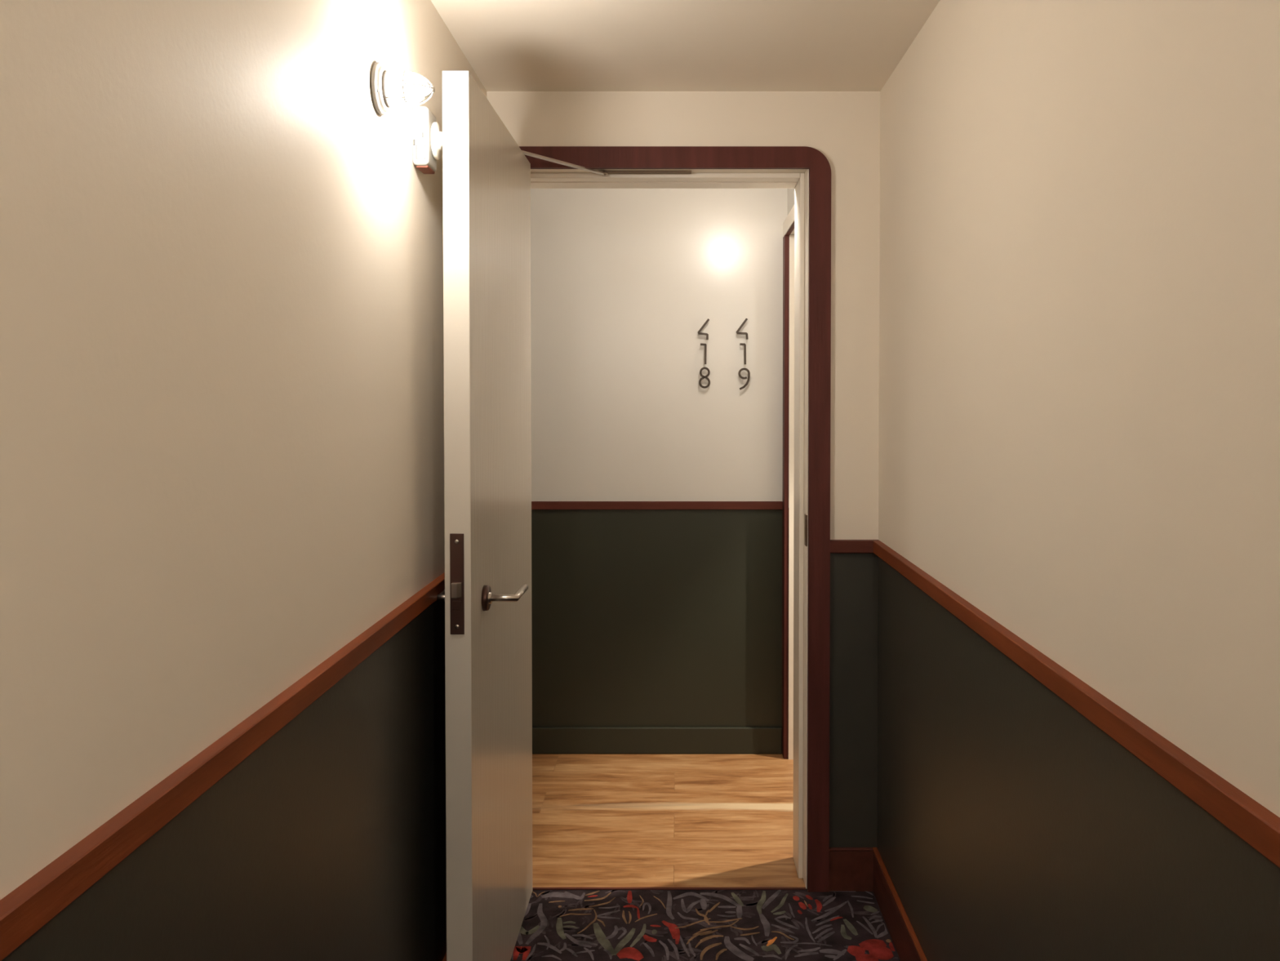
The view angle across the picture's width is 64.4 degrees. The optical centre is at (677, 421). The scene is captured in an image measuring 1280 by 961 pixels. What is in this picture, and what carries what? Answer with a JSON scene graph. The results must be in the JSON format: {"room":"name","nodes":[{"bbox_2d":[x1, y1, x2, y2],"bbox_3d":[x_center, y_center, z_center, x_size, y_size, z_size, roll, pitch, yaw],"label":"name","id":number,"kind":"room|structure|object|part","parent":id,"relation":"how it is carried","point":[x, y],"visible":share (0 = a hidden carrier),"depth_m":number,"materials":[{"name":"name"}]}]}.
{"room":"hotel corridor","nodes":[
{"label":"hotel corridor","id":0,"kind":"room"},
{"bbox_2d":[0,0,486,960],"bbox_3d":[-0.590,0.277,-0.271,0.120,2.261,6.247,0,1,0],"label":"wall","id":1,"kind":"structure","parent":0,"point":[222,371],"depth_m":1.19,"materials":[{"name":"grey paint"}]},
{"bbox_2d":[0,572,444,960],"bbox_3d":[-0.521,0.415,-0.268,0.018,0.036,6.247,0,1,0],"label":"chair rail","id":2,"kind":"object","parent":1,"relation":"attached to","point":[32,904],"depth_m":1.03,"materials":[{"name":"brown wood"}]},
{"bbox_2d":[370,62,435,115],"bbox_3d":[-0.478,-0.588,1.796,0.102,0.089,0.089,0,1,0],"label":"wall lamp","id":3,"kind":"object","parent":1,"relation":"attached to","point":[387,89],"visible":1,"depth_m":1.77,"materials":[{"name":"white glass"}]},
{"bbox_3d":[-0.471,-0.588,1.796,0.074,0.055,0.055,0,1,0],"label":"glass globe","id":4,"kind":"part","parent":3,"relation":"part of","materials":[{"name":"white glass"}]},
{"bbox_2d":[413,106,442,173],"bbox_3d":[-0.503,-0.571,2.066,0.052,0.122,0.081,0,1,0],"label":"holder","id":5,"kind":"object","parent":1,"relation":"attached to","point":[427,144],"visible":0.9,"depth_m":2.03,"materials":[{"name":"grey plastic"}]},
{"bbox_3d":[-0.511,-0.538,2.027,0.019,0.028,0.001,0,1,0],"label":"panel","id":6,"kind":"part","parent":5,"relation":"part of","materials":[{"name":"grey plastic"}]},
{"bbox_2d":[442,951,446,960],"bbox_3d":[-0.523,1.328,-0.248,0.014,0.120,6.247,0,1,0],"label":"baseboard","id":7,"kind":"structure","parent":1,"relation":"attached to","point":[445,956],"depth_m":2.30,"materials":[{"name":"brown wood"}]},
{"bbox_2d":[435,71,607,960],"bbox_3d":[-0.407,0.303,2.485,0.293,2.040,0.906,0,1,14],"label":"door","id":8,"kind":"structure","parent":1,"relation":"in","point":[486,594],"depth_m":2.18,"materials":[{"name":"beige paint"}]},
{"bbox_3d":[-0.494,0.375,2.229,0.058,0.024,0.137,0,1,1],"label":"lever handle","id":9,"kind":"part","parent":8,"relation":"part of","materials":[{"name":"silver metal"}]},
{"bbox_3d":[-0.442,0.325,2.042,0.028,0.203,0.006,0,1,1],"label":"lock plate","id":10,"kind":"part","parent":8,"relation":"part of","materials":[{"name":"brown metal"}]},
{"bbox_3d":[-0.375,0.375,2.228,0.076,0.024,0.137,0,1,1],"label":"lever handle","id":11,"kind":"part","parent":8,"relation":"part of","materials":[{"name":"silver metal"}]},
{"bbox_3d":[-0.319,-0.709,2.773,0.316,0.029,0.020,-1,2,-41],"label":"closer arm","id":12,"kind":"part","parent":8,"relation":"part of","materials":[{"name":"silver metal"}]},
{"bbox_2d":[530,188,787,727],"bbox_3d":[-0.050,0.186,4.020,4.700,2.261,0.120,0,1,0],"label":"wall","id":13,"kind":"structure","parent":0,"point":[640,617],"depth_m":3.96,"materials":[{"name":"grey paint"}]},
{"bbox_2d":[532,726,782,753],"bbox_3d":[-0.995,1.246,3.976,2.810,0.104,0.013,0,1,0],"label":"baseboard","id":14,"kind":"structure","parent":13,"relation":"attached to","point":[545,740],"depth_m":3.97,"materials":[{"name":"grey paint"}]},
{"bbox_2d":[531,501,782,509],"bbox_3d":[-0.995,0.325,3.957,2.810,0.032,0.012,0,1,0],"label":"chair rail","id":15,"kind":"object","parent":13,"relation":"attached to","point":[535,504],"visible":0.45,"depth_m":3.95,"materials":[{"name":"brown wood"}]},
{"bbox_2d":[700,342,706,364],"bbox_3d":[0.101,-0.264,3.936,0.024,0.081,0.028,0,1,0],"label":"numeral one","id":16,"kind":"object","parent":13,"relation":"attached to","point":[704,344],"visible":1,"depth_m":3.92,"materials":[{"name":"brown metal"}]},
{"bbox_2d":[697,318,709,339],"bbox_3d":[0.102,-0.359,3.934,0.047,0.081,0.028,0,1,0],"label":"numeral four","id":17,"kind":"object","parent":13,"relation":"attached to","point":[708,319],"visible":1,"depth_m":3.92,"materials":[{"name":"brown metal"}]},
{"bbox_2d":[698,367,710,388],"bbox_3d":[0.105,-0.171,3.938,0.044,0.082,0.028,0,1,0],"label":"numeral eight","id":18,"kind":"object","parent":13,"relation":"attached to","point":[702,368],"visible":1,"depth_m":3.92,"materials":[{"name":"brown metal"}]},
{"bbox_2d":[736,318,748,339],"bbox_3d":[0.250,-0.360,3.934,0.047,0.083,0.028,0,1,0],"label":"numeral four","id":19,"kind":"object","parent":13,"relation":"attached to","point":[746,319],"visible":1,"depth_m":3.92,"materials":[{"name":"brown metal"}]},
{"bbox_2d":[739,342,746,364],"bbox_3d":[0.254,-0.264,3.936,0.024,0.082,0.028,0,1,0],"label":"numeral one","id":20,"kind":"object","parent":13,"relation":"attached to","point":[740,344],"visible":1,"depth_m":3.92,"materials":[{"name":"brown metal"}]},
{"bbox_2d":[737,368,750,389],"bbox_3d":[0.259,-0.167,3.938,0.045,0.085,0.028,0,1,0],"label":"numeral nine","id":21,"kind":"object","parent":13,"relation":"attached to","point":[741,369],"visible":1,"depth_m":3.92,"materials":[{"name":"brown metal"}]},
{"bbox_2d":[486,91,879,847],"bbox_3d":[-0.050,0.208,2.952,4.700,2.261,0.200,0,1,0],"label":"wall","id":22,"kind":"structure","parent":0,"point":[844,126],"depth_m":2.84,"materials":[{"name":"grey paint"}]},
{"bbox_2d":[519,146,831,891],"bbox_3d":[-0.044,0.277,2.945,0.942,2.085,0.217,0,1,0],"label":"door frame","id":23,"kind":"structure","parent":22,"relation":"attached to","point":[811,158],"depth_m":2.85,"materials":[{"name":"brown wood"}]},
{"bbox_3d":[0.362,0.305,2.869,0.005,0.088,0.038,0,1,0],"label":"strike plate","id":24,"kind":"part","parent":23,"relation":"part of","materials":[{"name":"silver metal"}]},
{"bbox_2d":[829,847,873,891],"bbox_3d":[0.489,1.261,2.868,0.124,0.120,0.014,0,1,0],"label":"baseboard","id":25,"kind":"structure","parent":22,"relation":"attached to","point":[851,868],"depth_m":2.86,"materials":[{"name":"brown wood"}]},
{"bbox_2d":[830,539,879,553],"bbox_3d":[0.496,0.348,2.846,0.138,0.036,0.018,0,1,0],"label":"chair rail","id":26,"kind":"object","parent":22,"relation":"attached to","point":[837,546],"visible":0.8,"depth_m":2.84,"materials":[{"name":"brown wood"}]},
{"bbox_2d":[431,0,940,91],"bbox_3d":[-0.050,-0.915,0.258,4.940,0.100,7.595,0,1,0],"label":"ceiling","id":27,"kind":"structure","parent":0,"point":[509,45],"depth_m":2.44,"materials":[{"name":"beige paint"}]},
{"bbox_2d":[510,753,900,960],"bbox_3d":[-0.050,1.385,0.317,4.940,0.021,7.375,0,1,0],"label":"floor","id":28,"kind":"structure","parent":0,"point":[599,820],"depth_m":2.99,"materials":[{"name":"brown wood"}]},
{"bbox_2d":[532,887,805,889],"bbox_3d":[-0.045,1.319,2.875,0.819,0.004,0.010,0,1,0],"label":"threshold","id":29,"kind":"object","parent":28,"relation":"on","point":[533,888],"visible":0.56,"depth_m":2.87,"materials":[{"name":"brown wood"}]},
{"bbox_2d":[787,188,794,759],"bbox_3d":[0.487,0.197,3.506,0.120,2.261,0.908,0,1,0],"label":"wall","id":30,"kind":"structure","parent":0,"point":[790,191],"depth_m":3.88,"materials":[{"name":"grey paint"}]},
{"bbox_2d":[782,204,794,759],"bbox_3d":[0.478,0.272,3.526,0.137,2.070,0.870,0,1,0],"label":"door frame","id":31,"kind":"structure","parent":30,"relation":"attached to","point":[788,224],"depth_m":3.90,"materials":[{"name":"brown wood"}]},
{"bbox_3d":[0.418,0.291,3.928,0.017,2.014,0.066,0,1,0],"label":"casing","id":32,"kind":"part","parent":31,"relation":"part of","materials":[{"name":"brown wood"}]},
{"bbox_3d":[0.418,-0.735,3.505,0.017,0.056,0.870,0,1,0],"label":"head casing","id":33,"kind":"part","parent":31,"relation":"part of","materials":[{"name":"beige paint"}]},
{"bbox_2d":[876,0,1279,960],"bbox_3d":[0.625,0.277,-0.271,0.120,2.261,6.247,0,1,0],"label":"wall","id":34,"kind":"structure","parent":0,"point":[1079,254],"depth_m":1.42,"materials":[{"name":"grey paint"}]},
{"bbox_2d":[872,847,927,960],"bbox_3d":[0.558,1.328,-0.248,0.014,0.120,6.247,0,1,0],"label":"baseboard","id":35,"kind":"structure","parent":34,"relation":"attached to","point":[908,946],"depth_m":2.58,"materials":[{"name":"brown wood"}]},
{"bbox_2d":[873,540,1279,867],"bbox_3d":[0.556,0.415,-0.277,0.018,0.036,6.230,0,1,0],"label":"chair rail","id":36,"kind":"object","parent":34,"relation":"attached to","point":[1255,824],"visible":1,"depth_m":1.25,"materials":[{"name":"brown wood"}]}
]}

